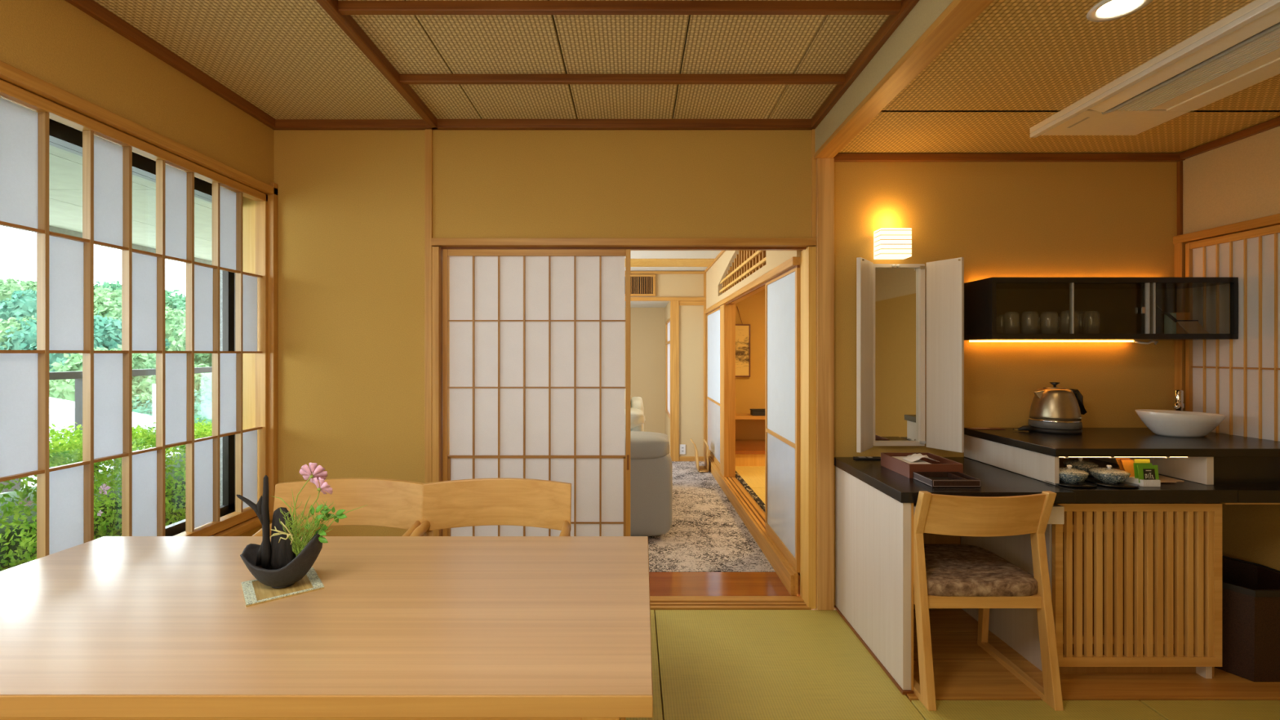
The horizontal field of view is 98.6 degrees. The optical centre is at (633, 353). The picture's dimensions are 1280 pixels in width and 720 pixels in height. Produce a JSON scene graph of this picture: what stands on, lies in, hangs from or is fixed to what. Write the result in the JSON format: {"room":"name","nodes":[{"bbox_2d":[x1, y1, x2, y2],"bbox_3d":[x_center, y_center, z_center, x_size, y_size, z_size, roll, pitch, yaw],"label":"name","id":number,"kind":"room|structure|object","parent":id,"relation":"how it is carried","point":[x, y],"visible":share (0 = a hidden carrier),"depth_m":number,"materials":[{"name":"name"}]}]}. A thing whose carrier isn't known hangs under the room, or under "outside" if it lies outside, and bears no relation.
{"room":"traditional dwelling","nodes":[
{"label":"traditional dwelling","id":0,"kind":"room"},
{"bbox_2d":[0,0,449,536],"bbox_3d":[-1.998,0.010,3.325,0.205,2.660,10.150,0,0,0],"label":"wall","id":1,"kind":"structure","parent":0,"point":[55,42],"depth_m":2.06,"materials":[{"name":"paint"}]},
{"bbox_2d":[48,144,212,265],"bbox_3d":[-3.425,-1.110,2.500,2.649,0.300,9.000,0,0,0],"label":"eave","id":2,"kind":"object","parent":1,"relation":"attached to","point":[65,167],"visible":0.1,"depth_m":3.84},
{"bbox_2d":[0,60,278,559],"bbox_3d":[-2.001,-0.013,1.490,0.258,1.755,2.820,0,0,0],"label":"window","id":3,"kind":"structure","parent":1,"relation":"in","point":[36,113],"depth_m":2.13,"materials":[{"name":"brown wood"}]},
{"bbox_2d":[631,250,725,461],"bbox_3d":[0.594,0.160,5.774,2.815,2.360,4.767,0,0,-37],"label":"trim","id":4,"kind":"structure","parent":1,"relation":"attached to","point":[675,302],"depth_m":6.78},
{"bbox_2d":[65,0,919,129],"bbox_3d":[-0.550,-1.238,0.625,3.100,0.125,4.750,0,0,0],"label":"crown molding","id":5,"kind":"structure","parent":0,"point":[287,64],"depth_m":2.25,"materials":[{"name":"wood"}]},
{"bbox_2d":[631,274,706,456],"bbox_3d":[-0.450,0.130,7.600,2.900,2.420,1.600,0,0,0],"label":"wall","id":6,"kind":"structure","parent":0,"point":[647,324],"depth_m":6.80,"materials":[{"name":"paint"}]},
{"bbox_2d":[631,274,655,296],"bbox_3d":[0.063,-0.838,6.785,0.411,0.265,0.029,0,0,0],"label":"air vent","id":7,"kind":"object","parent":6,"relation":"in","point":[642,285],"visible":0.7,"depth_m":6.77,"materials":[{"name":"brown wood"}]},
{"bbox_2d":[665,318,670,418],"bbox_3d":[0.491,0.195,7.410,0.058,1.290,1.020,0,0,0],"label":"window","id":8,"kind":"structure","parent":6,"relation":"in","point":[667,322],"depth_m":7.72,"materials":[{"name":"white paper"}]},
{"bbox_2d":[631,250,721,307],"bbox_3d":[-0.502,-0.885,5.660,2.795,0.390,5.280,0,0,0],"label":"ceiling","id":9,"kind":"structure","parent":0,"point":[641,260],"depth_m":6.08,"materials":[{"name":"white paint"}]},
{"bbox_2d":[647,461,775,572],"bbox_3d":[-0.517,1.356,5.880,2.765,0.048,5.040,0,0,0],"label":"rug","id":10,"kind":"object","parent":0,"point":[706,534],"depth_m":4.00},
{"bbox_2d":[631,396,672,536],"bbox_3d":[-0.310,0.791,4.750,1.180,1.039,1.800,0,0,0],"label":"sofa","id":11,"kind":"object","parent":10,"relation":"on","point":[651,472],"visible":0.27,"depth_m":3.88,"materials":[{"name":"fabric"}]},
{"bbox_2d":[631,407,645,428],"bbox_3d":[-0.137,0.540,4.619,0.477,0.167,0.432,0,0,0],"label":"cushion","id":12,"kind":"object","parent":11,"relation":"on","point":[637,418],"depth_m":4.47,"materials":[{"name":"beige fabric"}]},
{"bbox_2d":[689,438,709,471],"bbox_3d":[0.750,1.159,6.280,0.186,0.335,0.280,0,0,0],"label":"magazine rack","id":13,"kind":"object","parent":10,"relation":"on","point":[700,468],"visible":1,"depth_m":6.22,"materials":[{"name":"brown wood"}]},
{"bbox_2d":[274,117,1180,605],"bbox_3d":[0.450,0.010,2.960,5.100,2.660,0.120,0,0,0],"label":"wall","id":14,"kind":"structure","parent":0,"point":[351,202],"depth_m":2.90,"materials":[{"name":"paint"}]},
{"bbox_2d":[442,248,631,536],"bbox_3d":[-0.515,0.390,2.939,0.999,1.885,0.032,0,0,0],"label":"door","id":15,"kind":"structure","parent":14,"relation":"in","point":[540,387],"depth_m":2.94,"materials":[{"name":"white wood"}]},
{"bbox_2d":[424,128,834,609],"bbox_3d":[-0.025,0.083,2.949,2.141,2.515,0.162,0,0,0],"label":"trim","id":16,"kind":"structure","parent":14,"relation":"attached to","point":[817,253],"depth_m":2.88,"materials":[{"name":"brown wood"}]},
{"bbox_2d":[648,572,811,614],"bbox_3d":[-0.485,1.356,3.122,2.830,0.048,0.477,0,0,0],"label":"threshold","id":17,"kind":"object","parent":14,"relation":"attached to","point":[668,590],"depth_m":3.07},
{"bbox_2d":[873,227,912,259],"bbox_3d":[1.337,-0.565,2.849,0.162,0.146,0.101,0,0,0],"label":"wall lamp","id":18,"kind":"object","parent":14,"relation":"attached to","point":[889,243],"visible":1,"depth_m":2.80,"materials":[{"name":"white"}]},
{"bbox_2d":[813,0,994,159],"bbox_3d":[0.994,-1.129,0.575,0.097,0.222,4.650,0,0,0],"label":"ceiling beam","id":19,"kind":"structure","parent":14,"relation":"attached to","point":[931,26],"depth_m":2.03,"materials":[{"name":"paint"}]},
{"bbox_2d":[856,257,964,453],"bbox_3d":[1.363,0.008,2.797,0.526,0.960,0.202,0,0,0],"label":"mirror","id":20,"kind":"object","parent":14,"relation":"attached to","point":[891,297],"visible":1,"depth_m":2.84,"materials":[{"name":"white laminate"}]},
{"bbox_2d":[875,267,918,440],"bbox_3d":[1.376,0.006,2.888,0.234,0.908,0.005,0,0,0],"label":"mirror glass","id":21,"kind":"object","parent":20,"relation":"on","point":[896,289],"depth_m":2.89,"materials":[{"name":"silver metal"}]},
{"bbox_2d":[964,277,1238,344],"bbox_3d":[2.284,-0.202,2.748,1.168,0.317,0.275,0,0,0],"label":"upper cabinet","id":22,"kind":"object","parent":14,"relation":"attached to","point":[1126,307],"depth_m":2.82,"materials":[{"name":"black paint"}]},
{"bbox_2d":[1037,311,1061,333],"bbox_3d":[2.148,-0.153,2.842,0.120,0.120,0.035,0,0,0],"label":"drinking glass","id":23,"kind":"object","parent":22,"relation":"on","point":[1049,321],"visible":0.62,"depth_m":2.83,"materials":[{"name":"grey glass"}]},
{"bbox_2d":[1164,312,1190,333],"bbox_3d":[2.775,-0.150,2.810,0.094,0.113,0.040,0,0,0],"label":"gift box","id":24,"kind":"object","parent":22,"relation":"in","point":[1171,326],"visible":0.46,"depth_m":2.79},
{"bbox_2d":[1155,304,1208,333],"bbox_3d":[2.708,-0.177,2.729,0.233,0.169,0.060,0,0,0],"label":"card stand","id":25,"kind":"object","parent":22,"relation":"on","point":[1190,326],"visible":0.87,"depth_m":2.73,"materials":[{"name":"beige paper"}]},
{"bbox_2d":[1177,160,1182,235],"bbox_3d":[2.870,-0.804,2.892,0.016,0.408,0.016,0,0,0],"label":"trim","id":26,"kind":"structure","parent":14,"relation":"attached to","point":[1180,164],"depth_m":2.88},
{"bbox_2d":[733,288,764,466],"bbox_3d":[2.050,0.060,6.310,2.100,2.280,0.960,0,0,0],"label":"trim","id":27,"kind":"structure","parent":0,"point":[749,391],"depth_m":6.60,"materials":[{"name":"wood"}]},
{"bbox_2d":[750,408,764,415],"bbox_3d":[1.465,0.685,6.400,0.200,0.070,0.130,0,0,0],"label":"box","id":28,"kind":"object","parent":27,"relation":"on","point":[753,411],"visible":0.62,"depth_m":6.34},
{"bbox_2d":[735,466,764,511],"bbox_3d":[2.050,1.269,4.435,2.100,0.142,2.830,0,0,0],"label":"floor","id":29,"kind":"structure","parent":0,"point":[752,478],"depth_m":5.20,"materials":[{"name":"wood"}]},
{"bbox_2d":[706,250,801,309],"bbox_3d":[0.940,-0.805,4.910,0.090,0.550,3.780,0,0,0],"label":"wall","id":30,"kind":"structure","parent":0,"point":[717,272],"depth_m":5.23,"materials":[{"name":"paint"}]},
{"bbox_2d":[706,307,719,469],"bbox_3d":[0.914,0.367,6.200,0.030,1.685,1.160,0,0,0],"label":"door","id":31,"kind":"structure","parent":30,"relation":"in","point":[713,317],"depth_m":6.22,"materials":[{"name":"white paper"}]},
{"bbox_2d":[719,250,765,293],"bbox_3d":[0.945,-0.780,4.775,0.076,0.360,2.090,0,0,0],"label":"window","id":32,"kind":"structure","parent":30,"relation":"in","point":[746,263],"depth_m":4.62,"materials":[{"name":"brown wood"}]},
{"bbox_2d":[703,257,799,595],"bbox_3d":[0.932,0.404,4.915,0.135,1.872,3.770,0,0,0],"label":"trim","id":33,"kind":"structure","parent":30,"relation":"attached to","point":[750,513],"depth_m":5.28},
{"bbox_2d":[764,267,799,572],"bbox_3d":[0.914,0.367,3.397,0.030,1.685,0.725,0,0,0],"label":"door","id":34,"kind":"structure","parent":30,"relation":"in","point":[782,293],"depth_m":3.33,"materials":[{"name":"white paper"}]},
{"bbox_2d":[626,608,1279,719],"bbox_3d":[0.450,1.398,0.635,5.100,0.124,4.770,0,0,0],"label":"floor","id":35,"kind":"structure","parent":0,"point":[708,664],"depth_m":2.24,"materials":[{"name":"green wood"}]},
{"bbox_2d":[0,536,653,719],"bbox_3d":[-0.854,0.970,1.386,1.802,0.740,0.840,0,0,0],"label":"dining table","id":36,"kind":"object","parent":35,"relation":"on","point":[104,628],"visible":1,"depth_m":1.18,"materials":[{"name":"brown wood"}]},
{"bbox_2d":[241,567,324,607],"bbox_3d":[-0.903,0.597,1.415,0.163,0.006,0.163,0,0,-39],"label":"mat","id":37,"kind":"object","parent":36,"relation":"on","point":[255,593],"visible":0.79,"depth_m":1.39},
{"bbox_2d":[240,488,368,588],"bbox_3d":[-0.842,0.470,1.417,0.318,0.247,0.121,0,0,0],"label":"flower bowl","id":38,"kind":"object","parent":37,"relation":"on","point":[295,570],"depth_m":1.38,"materials":[{"name":"ceramic"}]},
{"bbox_2d":[235,475,271,569],"bbox_3d":[-0.977,0.436,1.415,0.088,0.244,0.022,0,0,0],"label":"branch","id":39,"kind":"object","parent":38,"relation":"in","point":[261,508],"visible":0.93,"depth_m":1.41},
{"bbox_2d":[270,521,293,544],"bbox_3d":[-0.883,0.450,1.380,0.058,0.059,0.003,0,0,0],"label":"sprig","id":40,"kind":"object","parent":38,"relation":"in","point":[286,527],"visible":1,"depth_m":1.38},
{"bbox_2d":[279,500,335,555],"bbox_3d":[-0.831,0.457,1.409,0.139,0.159,0.064,0,0,0],"label":"feathery foliage","id":41,"kind":"object","parent":38,"relation":"in","point":[298,539],"visible":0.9,"depth_m":1.40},
{"bbox_2d":[292,462,327,548],"bbox_3d":[-0.835,0.407,1.420,0.085,0.256,0.034,0,0,-11],"label":"cosmos flower","id":42,"kind":"object","parent":38,"relation":"in","point":[317,472],"visible":0.97,"depth_m":1.41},
{"bbox_2d":[302,477,333,541],"bbox_3d":[-0.817,0.427,1.424,0.090,0.221,0.035,0,0,14],"label":"cosmos flower","id":43,"kind":"object","parent":38,"relation":"in","point":[324,486],"visible":0.98,"depth_m":1.41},
{"bbox_2d":[303,504,347,546],"bbox_3d":[-0.795,0.461,1.415,0.126,0.150,0.030,0,0,0],"label":"leafy sprig","id":44,"kind":"object","parent":38,"relation":"in","point":[340,514],"visible":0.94,"depth_m":1.41,"materials":[{"name":"green plant"}]},
{"bbox_3d":[-0.899,0.574,1.415,0.064,0.020,0.064,0,0,0],"label":"holder","id":45,"kind":"object","parent":38,"relation":"in","visible":0},
{"bbox_2d":[271,506,295,569],"bbox_3d":[-0.909,0.483,1.427,0.066,0.169,0.029,0,0,0],"label":"driftwood slab","id":46,"kind":"object","parent":45,"relation":"on","point":[282,553],"visible":0.74,"depth_m":1.42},
{"bbox_2d":[252,477,424,536],"bbox_3d":[-1.067,0.912,1.913,0.564,0.857,0.465,0,0,0],"label":"armchair","id":47,"kind":"object","parent":35,"relation":"on","point":[392,503],"visible":0.25,"depth_m":2.10,"materials":[{"name":"brown wood"}]},
{"bbox_2d":[409,477,571,536],"bbox_3d":[-0.513,0.912,1.913,0.564,0.857,0.465,0,0,0],"label":"armchair","id":48,"kind":"object","parent":35,"relation":"on","point":[508,501],"visible":0.28,"depth_m":2.09,"materials":[{"name":"brown wood"}]},
{"bbox_2d":[834,457,1075,694],"bbox_3d":[1.393,0.943,2.529,0.685,0.794,0.737,0,0,0],"label":"vanity desk","id":49,"kind":"object","parent":35,"relation":"on","point":[875,504],"visible":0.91,"depth_m":2.38,"materials":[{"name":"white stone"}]},
{"bbox_2d":[853,456,880,459],"bbox_3d":[1.210,0.540,2.841,0.142,0.010,0.042,0,0,0],"label":"remote control","id":50,"kind":"object","parent":49,"relation":"on","point":[854,457],"visible":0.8,"depth_m":2.83,"materials":[{"name":"grey plastic"}]},
{"bbox_2d":[880,452,963,478],"bbox_3d":[1.320,0.506,2.540,0.237,0.079,0.280,0,0,0],"label":"tray","id":51,"kind":"object","parent":49,"relation":"on","point":[904,464],"visible":0.94,"depth_m":2.51,"materials":[{"name":"wood"}]},
{"bbox_2d":[913,471,981,487],"bbox_3d":[1.315,0.530,2.318,0.200,0.030,0.157,0,0,0],"label":"tray","id":52,"kind":"object","parent":49,"relation":"on","point":[933,479],"visible":1,"depth_m":2.29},
{"bbox_2d":[913,491,1063,711],"bbox_3d":[1.357,0.936,2.313,0.508,0.808,0.505,0,0,0],"label":"desk chair","id":53,"kind":"object","parent":35,"relation":"on","point":[945,575],"visible":0.85,"depth_m":2.13,"materials":[{"name":"brown wood"}]},
{"bbox_2d":[960,502,1222,678],"bbox_3d":[2.054,0.969,2.567,0.687,0.742,0.661,0,0,0],"label":"base cabinet","id":54,"kind":"object","parent":35,"relation":"on","point":[1135,587],"visible":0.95,"depth_m":2.24,"materials":[{"name":"brown laminate"}]},
{"bbox_2d":[964,456,1237,502],"bbox_3d":[2.071,0.570,2.543,0.668,0.052,0.707,0,0,0],"label":"countertop","id":55,"kind":"structure","parent":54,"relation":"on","point":[1185,491],"depth_m":2.19,"materials":[{"name":"black stone"}]},
{"bbox_2d":[1044,464,1097,487],"bbox_3d":[1.821,0.505,2.300,0.178,0.077,0.178,0,0,0],"label":"teacup","id":56,"kind":"object","parent":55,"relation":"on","point":[1068,477],"visible":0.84,"depth_m":2.26,"materials":[{"name":"ceramic"}]},
{"bbox_2d":[1058,473,1088,483],"bbox_3d":[1.821,0.517,2.300,0.123,0.040,0.123,0,0,0],"label":"bowl","id":57,"kind":"object","parent":56,"relation":"on","point":[1063,477],"depth_m":2.25,"materials":[{"name":"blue ceramic"}]},
{"bbox_2d":[1062,457,1098,477],"bbox_3d":[2.005,0.505,2.470,0.176,0.077,0.176,0,0,0],"label":"teacup","id":58,"kind":"object","parent":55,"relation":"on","point":[1084,465],"visible":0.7,"depth_m":2.43,"materials":[{"name":"ceramic"}]},
{"bbox_2d":[1063,463,1095,473],"bbox_3d":[2.005,0.517,2.470,0.122,0.040,0.122,0,0,0],"label":"bowl","id":59,"kind":"object","parent":58,"relation":"on","point":[1085,467],"depth_m":2.42,"materials":[{"name":"ceramic"}]},
{"bbox_2d":[964,434,1213,484],"bbox_3d":[2.067,0.485,2.584,0.657,0.116,0.625,0,0,0],"label":"niche","id":60,"kind":"object","parent":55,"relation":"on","point":[1033,464],"visible":0.61,"depth_m":2.44,"materials":[{"name":"white laminate"}]},
{"bbox_2d":[964,427,1279,457],"bbox_3d":[2.304,0.408,2.576,1.151,0.034,0.642,0,0,0],"label":"countertop","id":61,"kind":"structure","parent":60,"relation":"on","point":[1092,442],"depth_m":2.40,"materials":[{"name":"black stone"}]},
{"bbox_2d":[1013,425,1034,431],"bbox_3d":[1.977,0.375,2.759,0.138,0.032,0.056,0,0,-15],"label":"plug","id":62,"kind":"object","parent":61,"relation":"on","point":[1028,428],"visible":0.94,"depth_m":2.75,"materials":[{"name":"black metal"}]},
{"bbox_2d":[1027,382,1086,434],"bbox_3d":[2.114,0.268,2.758,0.218,0.246,0.224,0,0,-43],"label":"electric kettle","id":63,"kind":"object","parent":61,"relation":"on","point":[1053,410],"visible":0.99,"depth_m":2.69,"materials":[{"name":"grey metal"}]},
{"bbox_2d":[1172,389,1183,410],"bbox_3d":[2.718,0.287,2.757,0.184,0.206,0.048,0,0,-39],"label":"faucet","id":64,"kind":"object","parent":61,"relation":"on","point":[1178,394],"visible":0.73,"depth_m":2.79,"materials":[{"name":"silver metal"}]},
{"bbox_2d":[1134,408,1226,437],"bbox_3d":[2.599,0.332,2.620,0.362,0.117,0.251,0,0,0],"label":"basin","id":65,"kind":"object","parent":61,"relation":"in","point":[1182,424],"visible":1,"depth_m":2.55,"materials":[{"name":"white ceramic"}]},
{"bbox_2d":[1213,457,1279,504],"bbox_3d":[2.643,0.520,2.251,0.470,0.189,0.118,0,0,0],"label":"apron","id":66,"kind":"object","parent":61,"relation":"attached to","point":[1256,480],"visible":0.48,"depth_m":2.29,"materials":[{"name":"wood"}]},
{"bbox_2d":[1084,464,1139,488],"bbox_3d":[1.987,0.505,2.300,0.188,0.077,0.188,0,0,0],"label":"teacup","id":67,"kind":"object","parent":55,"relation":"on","point":[1108,476],"visible":1,"depth_m":2.27,"materials":[{"name":"ceramic"}]},
{"bbox_2d":[1088,471,1129,484],"bbox_3d":[1.987,0.517,2.300,0.130,0.040,0.130,0,0,0],"label":"bowl","id":68,"kind":"object","parent":67,"relation":"on","point":[1099,477],"depth_m":2.26,"materials":[{"name":"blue ceramic"}]},
{"bbox_2d":[1125,476,1160,486],"bbox_3d":[2.099,0.530,2.304,0.110,0.028,0.132,0,0,0],"label":"holder","id":69,"kind":"object","parent":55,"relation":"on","point":[1143,482],"visible":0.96,"depth_m":2.24,"materials":[{"name":"white ceramic"}]},
{"bbox_2d":[1120,459,1134,476],"bbox_3d":[2.083,0.494,2.306,0.070,0.092,0.016,0,0,0],"label":"packet","id":70,"kind":"object","parent":69,"relation":"in","point":[1128,466],"visible":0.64,"depth_m":2.31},
{"bbox_2d":[1133,462,1151,478],"bbox_3d":[2.113,0.493,2.281,0.078,0.075,0.016,0,0,0],"label":"packet","id":71,"kind":"object","parent":69,"relation":"in","point":[1135,470],"visible":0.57,"depth_m":2.28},
{"bbox_2d":[1137,465,1159,482],"bbox_3d":[2.111,0.495,2.257,0.085,0.071,0.017,0,0,0],"label":"packet","id":72,"kind":"object","parent":69,"relation":"on","point":[1144,472],"visible":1,"depth_m":2.26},
{"bbox_2d":[1142,468,1155,479],"bbox_3d":[2.112,0.496,2.253,0.050,0.044,0.010,0,0,0],"label":"print","id":73,"kind":"object","parent":72,"relation":"attached to","point":[1148,473],"depth_m":2.25},
{"bbox_2d":[1112,467,1183,482],"bbox_3d":[2.255,0.538,2.450,0.150,0.010,0.300,0,0,0],"label":"leaflets","id":74,"kind":"object","parent":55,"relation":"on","point":[1163,479],"visible":0.25,"depth_m":2.34,"materials":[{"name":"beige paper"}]},
{"bbox_2d":[1214,555,1279,681],"bbox_3d":[2.647,1.147,2.417,0.408,0.374,0.386,0,0,0],"label":"waste bin","id":75,"kind":"object","parent":35,"relation":"on","point":[1251,591],"visible":0.51,"depth_m":2.26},
{"bbox_2d":[833,0,1279,161],"bbox_3d":[2.020,-1.128,0.625,1.960,0.240,4.750,0,0,0],"label":"ceiling","id":76,"kind":"structure","parent":0,"point":[1019,64],"depth_m":2.23,"materials":[{"name":"wicker"}]},
{"bbox_2d":[1086,0,1152,22],"bbox_3d":[1.464,-1.044,1.657,0.156,0.007,0.156,0,0,0],"label":"recessed light","id":77,"kind":"object","parent":76,"relation":"in","point":[1109,10],"visible":1,"depth_m":1.67,"materials":[{"name":"plastic"}]},
{"bbox_2d":[1030,0,1279,137],"bbox_3d":[2.090,-1.024,1.833,0.490,0.052,1.465,0,0,0],"label":"air conditioner","id":78,"kind":"object","parent":76,"relation":"attached to","point":[1241,51],"visible":1,"depth_m":2.04,"materials":[{"name":"beige plastic"}]},
{"bbox_2d":[1117,22,1279,111],"bbox_3d":[2.120,-1.015,1.695,0.250,0.018,1.190,0,0,0],"label":"grille","id":79,"kind":"object","parent":78,"relation":"attached to","point":[1261,55],"depth_m":2.01,"materials":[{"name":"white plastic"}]},
{"bbox_2d":[1182,126,1279,570],"bbox_3d":[2.930,0.096,0.635,0.100,2.488,4.770,0,0,0],"label":"wall","id":80,"kind":"structure","parent":0,"point":[1237,181],"depth_m":2.60,"materials":[{"name":"paint"}]},
{"bbox_2d":[1173,213,1279,441],"bbox_3d":[2.870,-0.033,2.510,0.060,1.165,0.779,0,0,0],"label":"shoji screen","id":81,"kind":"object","parent":80,"relation":"in","point":[1238,379],"depth_m":2.62,"materials":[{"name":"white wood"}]},
{"bbox_3d":[3.150,0.090,4.850,0.100,2.500,3.900,0,0,0],"label":"wall","id":82,"kind":"structure","parent":0,"visible":0},
{"bbox_2d":[735,306,750,377],"bbox_3d":[1.183,-0.140,6.577,0.420,0.844,0.033,0,0,0],"label":"picture","id":83,"kind":"object","parent":82,"relation":"hanging from","point":[742,331],"visible":0.38,"depth_m":6.57,"materials":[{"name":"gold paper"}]},
{"bbox_2d":[735,325,749,375],"bbox_3d":[1.183,-0.032,6.573,0.396,0.599,0.010,0,0,0],"label":"painting","id":84,"kind":"object","parent":83,"relation":"on","point":[742,332],"depth_m":6.57,"materials":[{"name":"paper"}]},
{"label":"outside","id":85,"kind":"structure","parent":0,"visible":0},
{"bbox_3d":[-4.050,1.690,4.500,3.900,0.100,15.000,0,0,0],"label":"terrace slab","id":86,"kind":"object","parent":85,"visible":0},
{"bbox_2d":[0,417,212,571],"bbox_3d":[-3.415,1.018,3.000,1.307,1.395,7.992,0,0,0],"label":"hedge","id":87,"kind":"object","parent":86,"relation":"on","point":[18,508],"visible":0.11,"depth_m":3.13,"materials":[{"name":"green plant"}]},
{"bbox_2d":[18,496,32,509],"bbox_3d":[-2.925,0.726,2.650,0.011,0.068,0.065,0,0,0],"label":"flower","id":88,"kind":"object","parent":87,"relation":"on","point":[27,499],"depth_m":2.64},
{"bbox_2d":[98,482,111,494],"bbox_3d":[-2.925,0.749,3.043,0.011,0.068,0.065,0,0,0],"label":"flower","id":89,"kind":"object","parent":87,"relation":"on","point":[107,487],"depth_m":3.04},
{"bbox_2d":[48,366,212,471],"bbox_3d":[-4.300,0.890,4.000,0.070,1.500,10.000,0,0,0],"label":"balcony railing","id":90,"kind":"object","parent":86,"relation":"on","point":[77,375],"visible":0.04,"depth_m":4.27,"materials":[{"name":"grey metal"}]},
{"bbox_2d":[220,270,222,506],"bbox_3d":[-2.360,0.315,3.365,0.520,2.650,0.670,0,0,0],"label":"window frame","id":91,"kind":"structure","parent":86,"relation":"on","point":[221,271],"depth_m":3.42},
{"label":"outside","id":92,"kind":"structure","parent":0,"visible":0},
{"bbox_3d":[-77.400,1.868,44.800,140.800,10.457,149.600,0,0,0],"label":"ground","id":93,"kind":"structure","parent":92,"visible":0},
{"bbox_2d":[0,288,36,325],"bbox_3d":[-57.729,-1.494,55.534,10.186,11.608,9.517,0,0,43],"label":"tree","id":94,"kind":"object","parent":93,"relation":"on","point":[19,307],"visible":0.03,"depth_m":50.98,"materials":[{"name":"green plant"}]},
{"bbox_2d":[0,277,36,306],"bbox_3d":[-72.617,-4.104,67.989,11.342,10.199,11.130,0,0,-42],"label":"tree","id":95,"kind":"object","parent":93,"relation":"on","point":[6,289],"visible":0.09,"depth_m":63.53,"materials":[{"name":"green plant"}]},
{"bbox_2d":[0,315,120,350],"bbox_3d":[-46.827,1.387,45.739,8.914,9.412,8.261,0,0,9],"label":"tree","id":96,"kind":"object","parent":93,"relation":"on","point":[3,326],"visible":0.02,"depth_m":43.16,"materials":[{"name":"green plant"}]},
{"bbox_2d":[0,309,121,370],"bbox_3d":[-45.230,1.045,45.532,8.248,9.681,8.828,0,0,13],"label":"tree","id":97,"kind":"object","parent":93,"relation":"on","point":[105,335],"visible":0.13,"depth_m":43.08,"materials":[{"name":"green plant"}]},
{"bbox_2d":[0,396,184,493],"bbox_3d":[-25.256,4.010,24.000,9.800,3.860,7.800,0,0,38],"label":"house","id":98,"kind":"structure","parent":93,"relation":"on","point":[61,411],"depth_m":21.00,"materials":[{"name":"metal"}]},
{"bbox_2d":[48,369,146,401],"bbox_3d":[-32.560,4.732,33.009,6.354,7.492,6.856,0,0,34],"label":"tree","id":99,"kind":"object","parent":93,"relation":"on","point":[64,389],"visible":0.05,"depth_m":30.57,"materials":[{"name":"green plant"}]},
{"bbox_2d":[48,343,155,383],"bbox_3d":[-35.068,3.568,38.005,7.308,8.402,7.885,0,0,36],"label":"tree","id":100,"kind":"object","parent":93,"relation":"on","point":[144,361],"visible":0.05,"depth_m":36.77,"materials":[{"name":"green plant"}]},
{"bbox_2d":[93,284,121,315],"bbox_3d":[-53.443,-1.459,55.729,9.532,11.012,10.285,0,0,-16],"label":"tree","id":101,"kind":"object","parent":93,"relation":"on","point":[100,295],"visible":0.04,"depth_m":53.15,"materials":[{"name":"green plant"}]},
{"bbox_2d":[93,280,121,291],"bbox_3d":[-63.743,-2.713,67.900,9.454,12.615,10.757,0,0,32],"label":"tree","id":102,"kind":"object","parent":93,"relation":"on","point":[117,286],"visible":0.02,"depth_m":66.65,"materials":[{"name":"green plant"}]},
{"bbox_2d":[93,301,185,321],"bbox_3d":[-48.786,-0.156,55.933,10.285,10.639,9.532,0,0,-42],"label":"tree","id":103,"kind":"object","parent":93,"relation":"on","point":[113,312],"visible":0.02,"depth_m":51.38,"materials":[{"name":"green plant"}]},
{"bbox_2d":[132,391,152,409],"bbox_3d":[-29.587,5.196,33.226,6.856,5.943,6.354,0,0,33],"label":"tree","id":104,"kind":"object","parent":93,"relation":"on","point":[144,397],"visible":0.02,"depth_m":32.43,"materials":[{"name":"green plant"}]},
{"bbox_2d":[152,383,155,419],"bbox_3d":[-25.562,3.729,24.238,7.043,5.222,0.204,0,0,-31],"label":"utility pole","id":105,"kind":"object","parent":93,"relation":"on","point":[153,384],"visible":0.12,"depth_m":25.93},
{"bbox_2d":[132,387,212,416],"bbox_3d":[-27.015,5.249,32.798,6.791,6.858,6.345,0,0,-41],"label":"tree","id":106,"kind":"object","parent":93,"relation":"on","point":[198,397],"visible":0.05,"depth_m":32.02,"materials":[{"name":"green plant"}]},
{"bbox_2d":[136,361,212,395],"bbox_3d":[-30.514,4.310,38.077,7.308,7.651,7.885,0,0,20],"label":"tree","id":107,"kind":"object","parent":93,"relation":"on","point":[147,384],"visible":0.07,"depth_m":35.06,"materials":[{"name":"green plant"}]},
{"bbox_2d":[164,309,185,346],"bbox_3d":[-44.230,0.206,55.990,9.532,9.434,10.285,0,0,38],"label":"tree","id":108,"kind":"object","parent":93,"relation":"on","point":[173,318],"visible":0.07,"depth_m":51.50,"materials":[{"name":"green plant"}]},
{"bbox_2d":[164,295,185,311],"bbox_3d":[-53.610,-2.091,67.594,10.377,10.246,9.564,0,0,-34],"label":"tree","id":109,"kind":"object","parent":93,"relation":"on","point":[179,305],"visible":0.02,"depth_m":65.23,"materials":[{"name":"green plant"}]},
{"bbox_2d":[164,288,185,306],"bbox_3d":[-57.716,-1.861,67.997,10.377,12.255,9.564,0,0,23],"label":"tree","id":110,"kind":"object","parent":93,"relation":"on","point":[167,294],"visible":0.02,"depth_m":66.97,"materials":[{"name":"green plant"}]},
{"bbox_2d":[167,318,212,367],"bbox_3d":[-32.420,1.025,46.209,8.914,9.772,8.261,0,0,-8],"label":"tree","id":111,"kind":"object","parent":93,"relation":"on","point":[205,358],"visible":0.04,"depth_m":42.53,"materials":[{"name":"green plant"}]},
{"bbox_2d":[184,394,212,446],"bbox_3d":[-24.209,5.350,32.726,6.791,6.516,6.344,0,0,35],"label":"tree","id":112,"kind":"object","parent":93,"relation":"on","point":[203,411],"visible":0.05,"depth_m":30.15,"materials":[{"name":"green plant"}]},
{"bbox_2d":[195,373,212,394],"bbox_3d":[-26.761,4.531,37.764,6.470,6.995,7.020,0,0,-19],"label":"tree","id":113,"kind":"object","parent":93,"relation":"on","point":[207,384],"visible":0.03,"depth_m":35.06,"materials":[{"name":"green plant"}]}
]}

